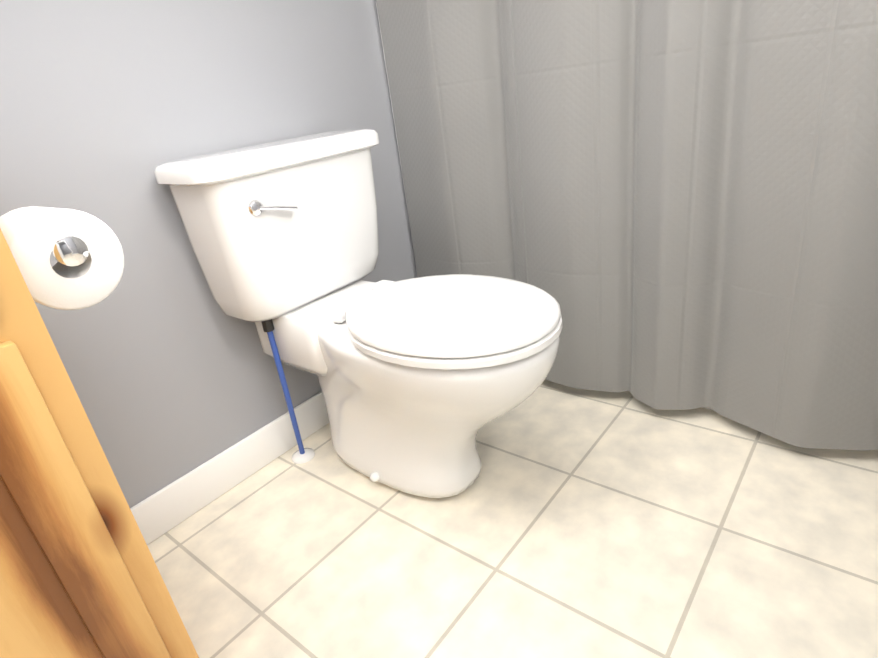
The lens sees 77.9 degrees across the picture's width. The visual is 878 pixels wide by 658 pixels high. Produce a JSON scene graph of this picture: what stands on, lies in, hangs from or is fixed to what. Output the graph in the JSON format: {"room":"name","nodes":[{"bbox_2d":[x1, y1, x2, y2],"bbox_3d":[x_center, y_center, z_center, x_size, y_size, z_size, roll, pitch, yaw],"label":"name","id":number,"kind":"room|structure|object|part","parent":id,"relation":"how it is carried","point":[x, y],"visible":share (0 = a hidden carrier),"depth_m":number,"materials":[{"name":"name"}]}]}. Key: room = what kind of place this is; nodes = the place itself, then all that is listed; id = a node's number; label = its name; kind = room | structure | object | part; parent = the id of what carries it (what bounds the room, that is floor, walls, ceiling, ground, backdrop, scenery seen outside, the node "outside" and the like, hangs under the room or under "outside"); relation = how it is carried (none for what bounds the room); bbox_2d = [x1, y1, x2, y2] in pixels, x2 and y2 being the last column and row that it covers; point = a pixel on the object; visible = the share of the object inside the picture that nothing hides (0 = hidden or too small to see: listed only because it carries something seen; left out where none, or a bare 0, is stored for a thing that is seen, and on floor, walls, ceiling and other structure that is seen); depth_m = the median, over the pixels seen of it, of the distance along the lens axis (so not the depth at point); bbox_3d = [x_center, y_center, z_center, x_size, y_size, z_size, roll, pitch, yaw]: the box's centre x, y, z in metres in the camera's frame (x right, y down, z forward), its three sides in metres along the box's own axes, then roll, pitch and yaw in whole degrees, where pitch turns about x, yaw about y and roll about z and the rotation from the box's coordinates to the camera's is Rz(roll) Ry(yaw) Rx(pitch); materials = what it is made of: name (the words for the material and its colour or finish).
{"room":"bathroom","nodes":[
{"label":"bathroom","id":0,"kind":"room"},
{"bbox_2d":[0,0,416,507],"bbox_3d":[-0.601,-0.793,0.976,0.100,2.440,2.800,12,31,38],"label":"wall","id":1,"kind":"structure","parent":0,"point":[107,107],"depth_m":1.11,"materials":[{"name":"grey paint"}]},
{"bbox_2d":[130,391,328,544],"bbox_3d":[-0.356,0.243,1.473,0.013,0.100,1.070,12,31,38],"label":"baseboard","id":2,"kind":"structure","parent":1,"relation":"attached to","point":[161,512],"depth_m":1.29,"materials":[{"name":"white paint"}]},
{"bbox_2d":[376,0,877,450],"bbox_3d":[0.452,-0.674,0.954,1.593,1.905,0.081,12,31,38],"label":"shower curtain","id":3,"kind":"object","parent":1,"relation":"attached to","point":[669,204],"visible":0.81,"depth_m":1.15,"materials":[{"name":"grey fabric"}]},
{"bbox_2d":[147,380,877,657],"bbox_3d":[0.565,0.686,0.437,3.050,0.100,3.250,12,31,38],"label":"floor","id":4,"kind":"structure","parent":0,"point":[570,522],"depth_m":1.03,"materials":[{"name":"tile"}]},
{"bbox_2d":[0,206,198,657],"bbox_3d":[-0.773,0.246,0.520,0.522,0.970,0.946,12,31,38],"label":"bathroom vanity","id":5,"kind":"object","parent":4,"relation":"on","point":[80,576],"visible":1,"depth_m":0.59,"materials":[{"name":"brown wood"}]},
{"bbox_2d":[154,129,561,497],"bbox_3d":[-0.097,-0.003,1.133,0.725,0.754,0.462,12,31,38],"label":"toilet","id":6,"kind":"object","parent":4,"relation":"on","point":[423,381],"visible":0.98,"depth_m":1.08,"materials":[{"name":"white ceramic"}]},
{"bbox_3d":[-0.320,-0.237,1.047,0.028,0.039,0.093,12,31,38],"label":"lever","id":7,"kind":"part","parent":6,"relation":"part of","materials":[{"name":"silver metal"}]},
{"bbox_3d":[-0.291,-0.163,1.218,0.268,0.484,0.462,12,31,38],"label":"tank","id":8,"kind":"part","parent":6,"relation":"part of","materials":[{"name":"white ceramic"}]},
{"bbox_3d":[0.000,-0.034,1.049,0.482,0.048,0.348,12,31,38],"label":"seat","id":9,"kind":"part","parent":6,"relation":"part of","materials":[{"name":"white plastic"}]},
{"bbox_3d":[0.892,-1.182,1.378,1.600,2.440,0.100,12,31,38],"label":"wall","id":10,"kind":"structure","parent":0,"visible":0},
{"bbox_2d":[376,5,408,216],"bbox_3d":[0.654,-0.968,1.133,1.600,1.410,0.697,12,31,38],"label":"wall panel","id":11,"kind":"object","parent":10,"relation":"attached to","point":[391,104],"visible":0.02,"depth_m":1.53,"materials":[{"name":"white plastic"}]}
]}

